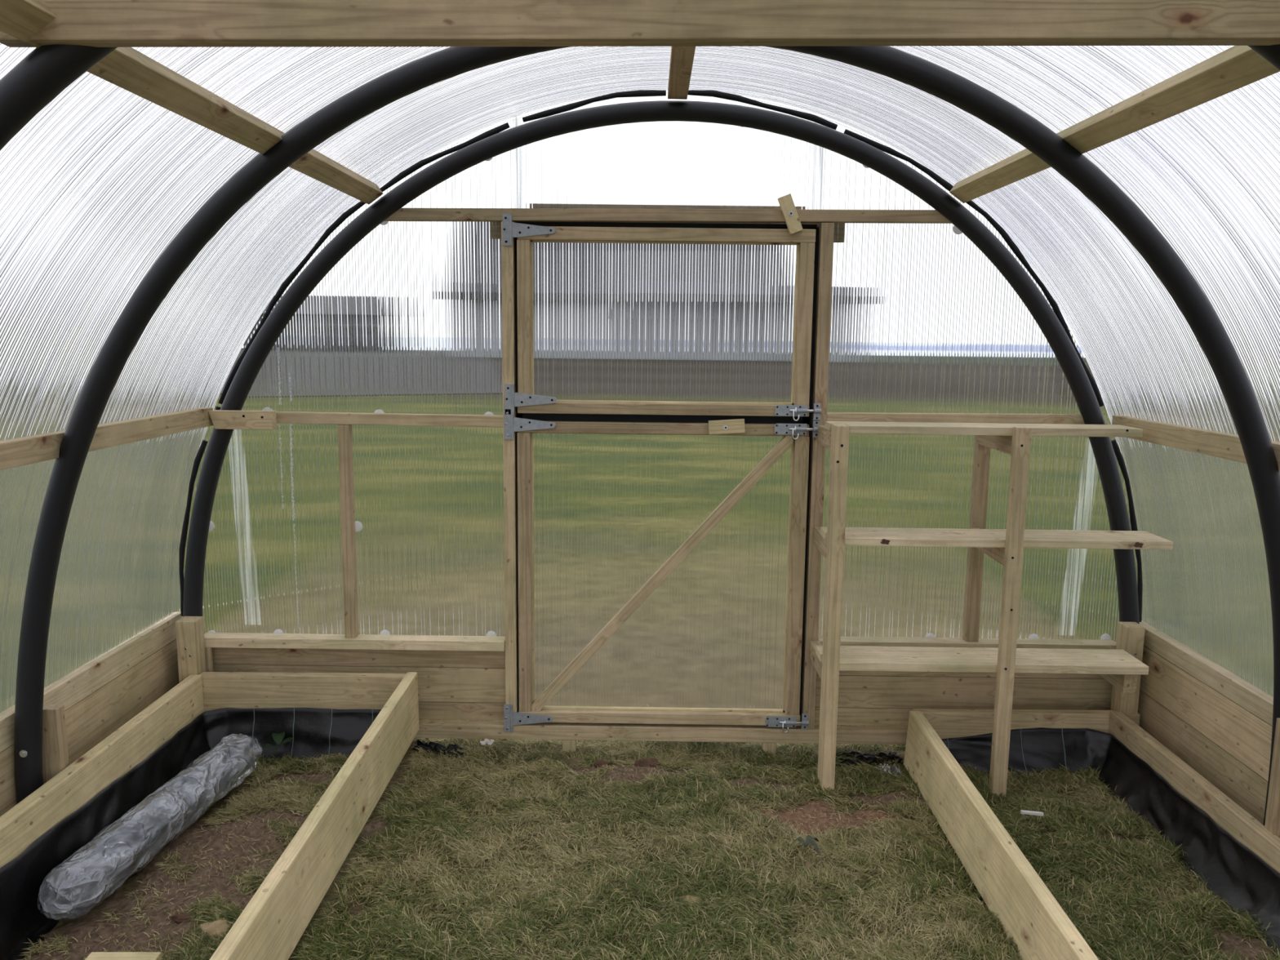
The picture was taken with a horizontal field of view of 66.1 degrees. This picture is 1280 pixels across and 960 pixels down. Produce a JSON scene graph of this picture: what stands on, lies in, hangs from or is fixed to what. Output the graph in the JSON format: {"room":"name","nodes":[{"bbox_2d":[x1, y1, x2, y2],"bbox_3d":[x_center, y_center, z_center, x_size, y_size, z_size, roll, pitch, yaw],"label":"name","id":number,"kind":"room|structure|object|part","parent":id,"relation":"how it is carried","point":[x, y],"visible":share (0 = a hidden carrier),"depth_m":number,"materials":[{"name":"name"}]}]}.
{"room":"greenhouse","nodes":[
{"label":"greenhouse","id":0,"kind":"room"},
{"bbox_2d":[0,611,182,816],"bbox_3d":[-1.818,1.147,1.500,0.143,0.510,5.000,1,8,0],"label":"wall","id":1,"kind":"structure","parent":0,"point":[82,708],"depth_m":3.32,"materials":[{"name":"brown wood"}]},
{"bbox_2d":[0,43,1279,712],"bbox_3d":[0.052,0.080,1.326,3.904,2.344,5.000,1,8,0],"label":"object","id":2,"kind":"structure","parent":0,"point":[99,183],"depth_m":3.04,"materials":[{"name":"clear plastic"}]},
{"bbox_2d":[22,719,1277,959],"bbox_3d":[0.051,1.396,1.647,4.116,0.116,5.250,1,8,0],"label":"ground","id":3,"kind":"structure","parent":0,"point":[78,928],"depth_m":3.00,"materials":[{"name":"brown soil"}]},
{"bbox_2d":[36,733,262,920],"bbox_3d":[-1.503,1.056,3.108,0.177,0.159,1.008,2,9,7],"label":"roll","id":4,"kind":"object","parent":3,"relation":"on","point":[108,860],"visible":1,"depth_m":2.95,"materials":[{"name":"silver metal"}]},
{"bbox_2d":[169,912,196,923],"bbox_3d":[-1.250,1.200,2.693,0.080,0.025,0.035,1,8,0],"label":"clod","id":5,"kind":"object","parent":3,"relation":"on","point":[178,918],"visible":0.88,"depth_m":2.68,"materials":[{"name":"brown soil"}]},
{"bbox_2d":[175,616,206,683],"bbox_3d":[-1.733,0.795,3.814,0.073,0.528,0.081,1,8,0],"label":"post","id":6,"kind":"object","parent":3,"relation":"on","point":[190,642],"visible":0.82,"depth_m":3.76,"materials":[{"name":"brown wood"}]},
{"bbox_2d":[0,671,418,959],"bbox_3d":[-1.299,1.060,2.614,0.870,0.310,2.447,1,8,0],"label":"raised bed","id":7,"kind":"object","parent":3,"relation":"on","point":[272,924],"visible":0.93,"depth_m":3.06,"materials":[{"name":"brown wood"}]},
{"bbox_2d":[0,707,381,959],"bbox_3d":[-1.306,1.119,2.602,0.758,0.266,2.399,1,8,0],"label":"liner","id":8,"kind":"object","parent":7,"relation":"hanging from","point":[313,731],"visible":0.62,"depth_m":3.37,"materials":[{"name":"black plastic"}]},
{"bbox_2d":[263,732,293,751],"bbox_3d":[-1.361,0.984,3.703,0.092,0.030,0.118,3,9,15],"label":"plant","id":9,"kind":"object","parent":8,"relation":"on","point":[277,738],"visible":1,"depth_m":3.72,"materials":[{"name":"green plant"}]},
{"bbox_2d":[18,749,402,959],"bbox_3d":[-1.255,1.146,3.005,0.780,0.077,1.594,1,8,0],"label":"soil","id":10,"kind":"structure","parent":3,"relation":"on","point":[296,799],"depth_m":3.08,"materials":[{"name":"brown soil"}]},
{"bbox_2d":[84,951,161,959],"bbox_3d":[-1.263,1.190,2.374,0.171,0.045,0.100,1,8,-1],"label":"wood offcut","id":11,"kind":"object","parent":10,"relation":"on","point":[93,955],"visible":1,"depth_m":2.40,"materials":[{"name":"brown wood"}]},
{"bbox_2d":[199,920,229,940],"bbox_3d":[-1.139,1.207,2.635,0.089,0.050,0.058,1,8,0],"label":"stone","id":12,"kind":"object","parent":3,"relation":"on","point":[215,926],"visible":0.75,"depth_m":2.62,"materials":[{"name":"beige stone"}]},
{"bbox_2d":[411,739,466,758],"bbox_3d":[-0.788,1.057,3.894,0.215,0.057,0.104,1,8,0],"label":"scrap","id":13,"kind":"object","parent":3,"relation":"on","point":[436,746],"visible":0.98,"depth_m":3.88,"materials":[{"name":"black plastic"}]},
{"bbox_2d":[468,911,487,916],"bbox_3d":[-0.447,1.206,2.721,0.058,0.020,0.028,1,8,0],"label":"stone","id":14,"kind":"object","parent":3,"relation":"on","point":[475,913],"visible":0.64,"depth_m":2.72,"materials":[{"name":"stone"}]},
{"bbox_2d":[593,760,609,767],"bbox_3d":[-0.143,1.070,3.711,0.062,0.030,0.041,1,8,0],"label":"clod","id":15,"kind":"object","parent":3,"relation":"on","point":[599,763],"visible":0.95,"depth_m":3.70,"materials":[{"name":"brown soil"}]},
{"bbox_2d":[0,44,1279,151],"bbox_3d":[0.038,0.138,1.800,3.753,2.478,0.070,1,8,0],"label":"hoop","id":16,"kind":"object","parent":3,"relation":"on","point":[46,71],"visible":0.46,"depth_m":1.66,"materials":[{"name":"black plastic"}]},
{"bbox_2d":[0,0,1279,47],"bbox_3d":[0.058,-0.785,1.624,2.247,0.120,0.045,0,8,0],"label":"cross beam","id":17,"kind":"structure","parent":16,"relation":"attached to","point":[91,23],"depth_m":1.61,"materials":[{"name":"brown wood"}]},
{"bbox_2d":[949,45,1279,203],"bbox_3d":[1.145,-0.693,1.202,0.078,0.079,4.800,1,8,0],"label":"purlin","id":18,"kind":"object","parent":16,"relation":"attached to","point":[1237,67],"visible":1,"depth_m":2.21,"materials":[{"name":"brown wood"}]},
{"bbox_2d":[13,45,1279,825],"bbox_3d":[0.046,-0.003,2.754,3.753,2.478,0.080,1,8,0],"label":"hoop","id":19,"kind":"object","parent":3,"relation":"on","point":[918,73],"visible":0.79,"depth_m":2.65,"materials":[{"name":"black plastic"}]},
{"bbox_2d":[0,407,213,470],"bbox_3d":[-1.647,0.112,1.337,0.043,0.068,4.785,1,8,0],"label":"rail","id":20,"kind":"object","parent":19,"relation":"attached to","point":[24,451],"visible":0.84,"depth_m":3.01,"materials":[{"name":"brown wood"}]},
{"bbox_2d":[0,0,382,204],"bbox_3d":[-1.002,-0.699,1.219,0.078,0.090,4.800,1,8,1],"label":"purlin","id":21,"kind":"object","parent":19,"relation":"attached to","point":[128,68],"visible":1,"depth_m":2.11,"materials":[{"name":"brown wood"}]},
{"bbox_2d":[667,46,695,99],"bbox_3d":[0.116,-1.038,1.159,0.070,0.044,4.800,2,8,0],"label":"purlin","id":22,"kind":"object","parent":19,"relation":"attached to","point":[682,58],"visible":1,"depth_m":3.16,"materials":[{"name":"brown wood"}]},
{"bbox_2d":[1111,415,1279,471],"bbox_3d":[1.774,0.145,1.321,0.045,0.072,4.800,1,8,0],"label":"rail","id":23,"kind":"object","parent":19,"relation":"attached to","point":[1209,442],"visible":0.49,"depth_m":3.16,"materials":[{"name":"brown wood"}]},
{"bbox_2d":[635,757,661,766],"bbox_3d":[0.029,1.065,3.699,0.098,0.038,0.049,1,8,0],"label":"clod","id":24,"kind":"object","parent":3,"relation":"on","point":[651,762],"visible":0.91,"depth_m":3.69,"materials":[{"name":"brown soil"}]},
{"bbox_2d":[182,100,1139,624],"bbox_3d":[0.090,-0.147,3.738,3.745,2.475,0.070,1,8,0],"label":"hoop","id":25,"kind":"object","parent":3,"relation":"on","point":[868,155],"visible":0.83,"depth_m":3.61,"materials":[{"name":"black plastic"}]},
{"bbox_2d":[674,895,702,902],"bbox_3d":[0.139,1.212,2.836,0.090,0.016,0.047,-1,9,-10],"label":"stone","id":26,"kind":"object","parent":3,"relation":"on","point":[694,898],"visible":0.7,"depth_m":2.83,"materials":[{"name":"beige stone"}]},
{"bbox_2d":[835,750,904,766],"bbox_3d":[0.891,1.092,3.855,0.285,0.040,0.164,1,8,0],"label":"scrap","id":27,"kind":"object","parent":3,"relation":"on","point":[869,757],"visible":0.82,"depth_m":3.85,"materials":[{"name":"black plastic"}]},
{"bbox_2d":[809,421,1173,796],"bbox_3d":[1.252,0.452,3.610,1.188,1.332,0.409,1,8,0],"label":"shelf rack","id":28,"kind":"object","parent":3,"relation":"on","point":[1119,668],"visible":0.99,"depth_m":3.46,"materials":[{"name":"brown wood"}]},
{"bbox_3d":[0.685,0.466,3.495,0.045,1.327,0.098,1,8,0],"label":"leg","id":29,"kind":"part","parent":28,"relation":"part of","materials":[{"name":"brown wood"}]},
{"bbox_3d":[1.226,0.653,3.573,1.143,0.030,0.193,1,8,0],"label":"shelf","id":30,"kind":"part","parent":28,"relation":"part of","materials":[{"name":"white wood"}]},
{"bbox_3d":[1.189,-0.178,3.438,1.050,0.028,0.168,1,8,0],"label":"shelf","id":31,"kind":"part","parent":28,"relation":"part of","materials":[{"name":"white wood"}]},
{"bbox_3d":[1.254,0.207,3.507,1.188,0.028,0.193,1,8,0],"label":"shelf","id":32,"kind":"part","parent":28,"relation":"part of","materials":[{"name":"white wood"}]},
{"bbox_3d":[1.287,0.480,3.429,0.050,1.332,0.040,1,8,0],"label":"leg","id":33,"kind":"part","parent":28,"relation":"part of","materials":[{"name":"brown wood"}]},
{"bbox_2d":[903,708,1279,959],"bbox_3d":[1.448,1.160,2.609,0.911,0.246,2.446,1,8,0],"label":"raised bed","id":34,"kind":"object","parent":3,"relation":"on","point":[1006,881],"visible":0.72,"depth_m":3.06,"materials":[{"name":"brown wood"}]},
{"bbox_2d":[941,727,1279,958],"bbox_3d":[1.422,1.200,2.592,0.721,0.169,2.401,1,8,0],"label":"liner","id":35,"kind":"object","parent":34,"relation":"hanging from","point":[1233,870],"visible":0.84,"depth_m":3.32,"materials":[{"name":"black plastic"}]},
{"bbox_2d":[956,760,1279,959],"bbox_3d":[1.381,1.181,2.980,0.773,0.086,1.584,1,8,0],"label":"grass","id":36,"kind":"structure","parent":3,"relation":"on","point":[1051,803],"depth_m":2.98,"materials":[{"name":"green plant"}]},
{"bbox_2d":[1020,809,1043,816],"bbox_3d":[1.306,1.110,3.279,0.071,0.010,0.012,2,9,11],"label":"stick","id":37,"kind":"object","parent":36,"relation":"on","point":[1022,811],"visible":1,"depth_m":3.27,"materials":[{"name":"white plastic"}]},
{"bbox_2d":[1110,622,1145,714],"bbox_3d":[1.870,0.826,3.789,0.068,0.555,0.081,1,8,0],"label":"post","id":38,"kind":"object","parent":3,"relation":"on","point":[1130,635],"visible":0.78,"depth_m":3.75,"materials":[{"name":"brown wood"}]},
{"bbox_2d":[183,92,1137,755],"bbox_3d":[0.087,-0.115,3.768,3.828,2.639,0.210,1,8,0],"label":"wall","id":39,"kind":"structure","parent":0,"point":[364,517],"depth_m":3.81,"materials":[{"name":"clear plastic"}]},
{"bbox_2d":[178,440,208,616],"bbox_3d":[-1.745,0.191,3.849,0.144,0.701,0.024,1,8,0],"label":"seal","id":40,"kind":"object","parent":39,"relation":"attached to","point":[200,453],"visible":0.89,"depth_m":3.84,"materials":[{"name":"black rubber"}]},
{"bbox_2d":[208,520,214,531],"bbox_3d":[-1.696,0.182,3.866,0.042,0.042,0.018,1,8,0],"label":"washer","id":41,"kind":"object","parent":39,"relation":"in","point":[211,528],"depth_m":3.87,"materials":[{"name":"white plastic"}]},
{"bbox_2d":[262,407,272,410],"bbox_3d":[-1.441,-0.260,3.799,0.042,0.042,0.018,1,8,0],"label":"washer","id":42,"kind":"object","parent":39,"relation":"in","point":[263,408],"depth_m":3.80,"materials":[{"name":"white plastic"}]},
{"bbox_2d":[273,629,283,633],"bbox_3d":[-1.446,0.617,3.929,0.040,0.040,0.018,1,8,0],"label":"washer","id":43,"kind":"object","parent":39,"relation":"in","point":[275,631],"depth_m":3.93,"materials":[{"name":"white plastic"}]},
{"bbox_3d":[-1.128,0.638,3.879,1.195,0.040,0.072,1,8,0],"label":"sill","id":44,"kind":"part","parent":39,"relation":"part of","materials":[{"name":"white wood"}]},
{"bbox_2d":[355,520,362,531],"bbox_3d":[-1.112,0.184,3.862,0.042,0.042,0.018,1,8,0],"label":"washer","id":45,"kind":"object","parent":39,"relation":"in","point":[358,524],"depth_m":3.86,"materials":[{"name":"white plastic"}]},
{"bbox_2d":[217,122,510,404],"bbox_3d":[-1.048,-0.803,3.696,1.129,1.049,0.024,1,8,0],"label":"seal","id":46,"kind":"object","parent":39,"relation":"attached to","point":[401,175],"visible":0.83,"depth_m":3.67,"materials":[{"name":"black rubber"}]},
{"bbox_2d":[373,408,384,413],"bbox_3d":[-1.008,-0.251,3.796,0.042,0.042,0.018,1,8,0],"label":"washer","id":47,"kind":"object","parent":39,"relation":"in","point":[375,411],"depth_m":3.80,"materials":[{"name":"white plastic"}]},
{"bbox_2d":[380,221,388,225],"bbox_3d":[-0.964,-0.978,3.688,0.042,0.042,0.018,1,8,0],"label":"washer","id":48,"kind":"object","parent":39,"relation":"in","point":[384,223],"depth_m":3.69,"materials":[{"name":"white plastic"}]},
{"bbox_2d":[379,629,390,635],"bbox_3d":[-1.020,0.619,3.926,0.040,0.040,0.018,1,8,0],"label":"washer","id":49,"kind":"object","parent":39,"relation":"in","point":[382,632],"depth_m":3.92,"materials":[{"name":"white plastic"}]},
{"bbox_3d":[-1.056,-0.234,3.758,1.075,0.043,0.045,1,8,0],"label":"rail","id":50,"kind":"part","parent":39,"relation":"part of","materials":[{"name":"brown wood"}]},
{"bbox_2d":[484,411,493,414],"bbox_3d":[-0.583,-0.242,3.794,0.042,0.042,0.018,1,8,0],"label":"washer","id":51,"kind":"object","parent":39,"relation":"in","point":[485,412],"depth_m":3.79,"materials":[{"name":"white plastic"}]},
{"bbox_2d":[486,631,496,635],"bbox_3d":[-0.594,0.623,3.923,0.040,0.040,0.018,1,8,0],"label":"washer","id":52,"kind":"object","parent":39,"relation":"in","point":[488,633],"depth_m":3.92,"materials":[{"name":"white plastic"}]},
{"bbox_3d":[-0.501,0.005,3.806,0.044,1.949,0.080,1,8,0],"label":"door post","id":53,"kind":"part","parent":39,"relation":"part of","materials":[{"name":"brown wood"}]},
{"bbox_2d":[522,89,666,122],"bbox_3d":[-0.169,-1.369,3.604,0.527,0.118,0.024,1,8,0],"label":"seal","id":54,"kind":"object","parent":39,"relation":"attached to","point":[640,93],"visible":0.99,"depth_m":3.60,"materials":[{"name":"black rubber"}]},
{"bbox_2d":[503,408,813,733],"bbox_3d":[0.071,0.370,3.838,1.206,1.283,0.077,1,8,1],"label":"door","id":55,"kind":"structure","parent":39,"relation":"in","point":[661,565],"depth_m":3.86,"materials":[{"name":"brown wood"}]},
{"bbox_3d":[0.076,0.944,3.924,1.119,0.044,0.044,1,8,0],"label":"rail","id":56,"kind":"part","parent":55,"relation":"part of","materials":[{"name":"brown wood"}]},
{"bbox_3d":[0.088,-0.198,3.754,1.107,0.042,0.044,1,8,0],"label":"rail","id":57,"kind":"part","parent":55,"relation":"part of","materials":[{"name":"brown wood"}]},
{"bbox_2d":[708,418,745,435],"bbox_3d":[0.327,-0.201,3.714,0.138,0.061,0.024,1,8,0],"label":"button","id":58,"kind":"object","parent":55,"relation":"attached to","point":[737,425],"visible":1,"depth_m":3.71,"materials":[{"name":"brown wood"}]},
{"bbox_3d":[0.575,0.973,3.883,0.026,0.052,0.007,0,8,-2],"label":"loop handle","id":59,"kind":"part","parent":55,"relation":"part of","materials":[{"name":"silver metal"}]},
{"bbox_3d":[0.608,0.959,3.886,0.114,0.011,0.011,1,8,0],"label":"rod","id":60,"kind":"part","parent":55,"relation":"part of","materials":[{"name":"silver metal"}]},
{"bbox_3d":[0.587,-0.178,3.712,0.026,0.052,0.007,0,8,-2],"label":"loop handle","id":61,"kind":"part","parent":55,"relation":"part of","materials":[{"name":"silver metal"}]},
{"bbox_3d":[0.622,-0.192,3.715,0.116,0.011,0.011,1,8,0],"label":"rod","id":62,"kind":"part","parent":55,"relation":"part of","materials":[{"name":"silver metal"}]},
{"bbox_2d":[502,213,815,421],"bbox_3d":[0.088,-0.604,3.693,1.194,0.750,0.077,1,8,1],"label":"door","id":63,"kind":"structure","parent":39,"relation":"in","point":[611,320],"depth_m":3.71,"materials":[{"name":"brown wood"}]},
{"bbox_3d":[0.088,-0.270,3.743,1.105,0.041,0.044,1,8,0],"label":"rail","id":64,"kind":"part","parent":63,"relation":"part of","materials":[{"name":"brown wood"}]},
{"bbox_3d":[0.089,-0.592,3.726,1.008,0.610,0.006,1,8,0],"label":"pane","id":65,"kind":"part","parent":63,"relation":"part of","materials":[{"name":"clear plastic"}]},
{"bbox_3d":[0.097,-0.909,3.648,1.101,0.048,0.044,1,8,0],"label":"rail","id":66,"kind":"part","parent":63,"relation":"part of","materials":[{"name":"brown wood"}]},
{"bbox_3d":[0.588,-0.247,3.702,0.026,0.052,0.007,0,8,-2],"label":"loop handle","id":67,"kind":"part","parent":63,"relation":"part of","materials":[{"name":"silver metal"}]},
{"bbox_3d":[0.622,-0.261,3.705,0.116,0.011,0.011,1,8,0],"label":"rod","id":68,"kind":"part","parent":63,"relation":"part of","materials":[{"name":"silver metal"}]},
{"bbox_3d":[0.063,1.008,3.933,3.700,0.059,0.044,1,8,0],"label":"plate","id":69,"kind":"part","parent":39,"relation":"part of","materials":[{"name":"brown wood"}]},
{"bbox_3d":[0.093,-0.977,3.638,2.177,0.044,0.045,0,8,0],"label":"rail","id":70,"kind":"part","parent":39,"relation":"part of","materials":[{"name":"brown wood"}]},
{"bbox_2d":[688,89,837,129],"bbox_3d":[0.449,-1.354,3.602,0.553,0.136,0.024,1,8,0],"label":"seal","id":71,"kind":"object","parent":39,"relation":"attached to","point":[815,118],"visible":0.92,"depth_m":3.59,"materials":[{"name":"black rubber"}]},
{"bbox_2d":[777,193,802,234],"bbox_3d":[0.550,-0.972,3.598,0.094,0.145,0.024,1,8,0],"label":"button","id":72,"kind":"object","parent":39,"relation":"attached to","point":[788,210],"visible":1,"depth_m":3.59,"materials":[{"name":"brown wood"}]},
{"bbox_3d":[0.680,0.016,3.798,0.048,1.957,0.080,1,8,0],"label":"door post","id":73,"kind":"part","parent":39,"relation":"part of","materials":[{"name":"brown wood"}]},
{"bbox_2d":[924,633,935,637],"bbox_3d":[1.156,0.630,3.909,0.040,0.040,0.018,1,8,0],"label":"washer","id":74,"kind":"object","parent":39,"relation":"in","point":[926,635],"depth_m":3.91,"materials":[{"name":"white plastic"}]},
{"bbox_3d":[1.217,-0.232,3.739,1.020,0.042,0.045,0,8,0],"label":"rail","id":75,"kind":"part","parent":39,"relation":"part of","materials":[{"name":"brown wood"}]},
{"bbox_2d":[952,225,962,234],"bbox_3d":[1.193,-0.940,3.676,0.042,0.042,0.018,1,8,0],"label":"washer","id":76,"kind":"object","parent":39,"relation":"in","point":[955,230],"depth_m":3.68,"materials":[{"name":"white plastic"}]},
{"bbox_3d":[1.282,0.649,3.861,1.170,0.040,0.072,1,8,0],"label":"sill","id":77,"kind":"part","parent":39,"relation":"part of","materials":[{"name":"brown wood"}]},
{"bbox_2d":[844,128,1103,406],"bbox_3d":[1.258,-0.783,3.680,1.031,1.008,0.024,1,8,0],"label":"seal","id":78,"kind":"object","parent":39,"relation":"attached to","point":[941,181],"visible":0.82,"depth_m":3.65,"materials":[{"name":"black rubber"}]},
{"bbox_2d":[1028,633,1039,639],"bbox_3d":[1.567,0.632,3.906,0.040,0.040,0.018,1,8,0],"label":"washer","id":79,"kind":"object","parent":39,"relation":"in","point":[1031,636],"depth_m":3.90,"materials":[{"name":"white plastic"}]},
{"bbox_2d":[1100,633,1111,639],"bbox_3d":[1.851,0.632,3.904,0.040,0.040,0.018,1,8,0],"label":"washer","id":80,"kind":"object","parent":39,"relation":"in","point":[1103,636],"depth_m":3.90,"materials":[{"name":"white plastic"}]},
{"bbox_2d":[1111,439,1142,622],"bbox_3d":[1.889,0.213,3.822,0.181,0.744,0.024,1,8,0],"label":"seal","id":81,"kind":"object","parent":39,"relation":"attached to","point":[1119,457],"visible":0.73,"depth_m":3.80,"materials":[{"name":"black rubber"}]},
{"bbox_2d":[1137,620,1279,837],"bbox_3d":[1.885,1.167,1.472,0.150,0.562,5.000,1,8,0],"label":"wall","id":82,"kind":"structure","parent":0,"point":[1220,724],"depth_m":3.32,"materials":[{"name":"brown wood"}]},
{"label":"outside","id":83,"kind":"structure","parent":0,"visible":0},
{"bbox_2d":[204,347,1142,769],"bbox_3d":[0.169,10.826,47.102,320.000,31.940,210.000,1,8,0],"label":"field","id":84,"kind":"structure","parent":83,"point":[566,760],"depth_m":3.90,"materials":[{"name":"green plant"}]},
{"bbox_2d":[243,297,273,346],"bbox_3d":[-26.998,-13.422,84.164,12.600,4.600,6.800,1,8,0],"label":"shed","id":85,"kind":"object","parent":84,"relation":"on","point":[264,310],"visible":0.02,"depth_m":81.34,"materials":[{"name":"grey"}]},
{"bbox_2d":[290,737,1023,959],"bbox_3d":[0.068,1.171,3.131,1.963,0.121,1.852,1,8,0],"label":"grass","id":86,"kind":"structure","parent":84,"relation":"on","point":[394,911],"depth_m":2.99,"materials":[{"name":"green plant"}]},
{"bbox_2d":[480,738,493,744],"bbox_3d":[-0.602,1.028,3.864,0.053,0.009,0.039,1,8,0],"label":"scrap","id":87,"kind":"object","parent":86,"relation":"on","point":[486,740],"visible":1,"depth_m":3.85,"materials":[{"name":"white paper"}]},
{"bbox_2d":[788,835,821,855],"bbox_3d":[0.508,1.119,3.032,0.104,0.039,0.090,1,8,0],"label":"dried leaf","id":88,"kind":"object","parent":86,"relation":"on","point":[809,838],"visible":1,"depth_m":3.02,"materials":[{"name":"plant"}]},
{"bbox_3d":[0.481,1.119,3.026,0.060,0.039,0.026,5,10,28],"label":"blade","id":89,"kind":"part","parent":88,"relation":"part of","materials":[{"name":"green plant"}]},
{"bbox_3d":[0.534,1.117,3.044,0.026,0.039,0.085,8,11,41],"label":"blade","id":90,"kind":"part","parent":88,"relation":"part of","materials":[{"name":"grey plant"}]},
{"bbox_3d":[0.529,1.123,3.002,0.047,0.039,0.029,1,8,0],"label":"blade","id":91,"kind":"part","parent":88,"relation":"part of","materials":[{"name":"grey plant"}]},
{"bbox_2d":[804,861,816,869],"bbox_3d":[0.504,1.140,2.900,0.039,0.027,0.031,1,8,0],"label":"fallen leaf","id":92,"kind":"object","parent":86,"relation":"on","point":[808,864],"visible":1,"depth_m":2.89,"materials":[{"name":"plant"}]},
{"bbox_2d":[874,762,903,776],"bbox_3d":[0.935,1.089,3.692,0.093,0.068,0.126,1,8,0],"label":"scrap","id":93,"kind":"object","parent":86,"relation":"on","point":[886,767],"visible":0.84,"depth_m":3.67,"materials":[{"name":"grey plastic"}]},
{"bbox_2d":[417,719,907,751],"bbox_3d":[0.059,1.013,4.103,3.793,0.133,0.375,1,8,0],"label":"grass","id":94,"kind":"structure","parent":84,"relation":"on","point":[733,744],"depth_m":4.00,"materials":[{"name":"green plant"}]},
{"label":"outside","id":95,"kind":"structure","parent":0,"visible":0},
{"bbox_2d":[220,349,242,394],"bbox_3d":[-18.327,-6.534,53.775,30.500,0.025,60.000,1,8,0],"label":"gravel drive","id":96,"kind":"structure","parent":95,"point":[241,350],"depth_m":39.23,"materials":[{"name":"grey gravel"}]}
]}

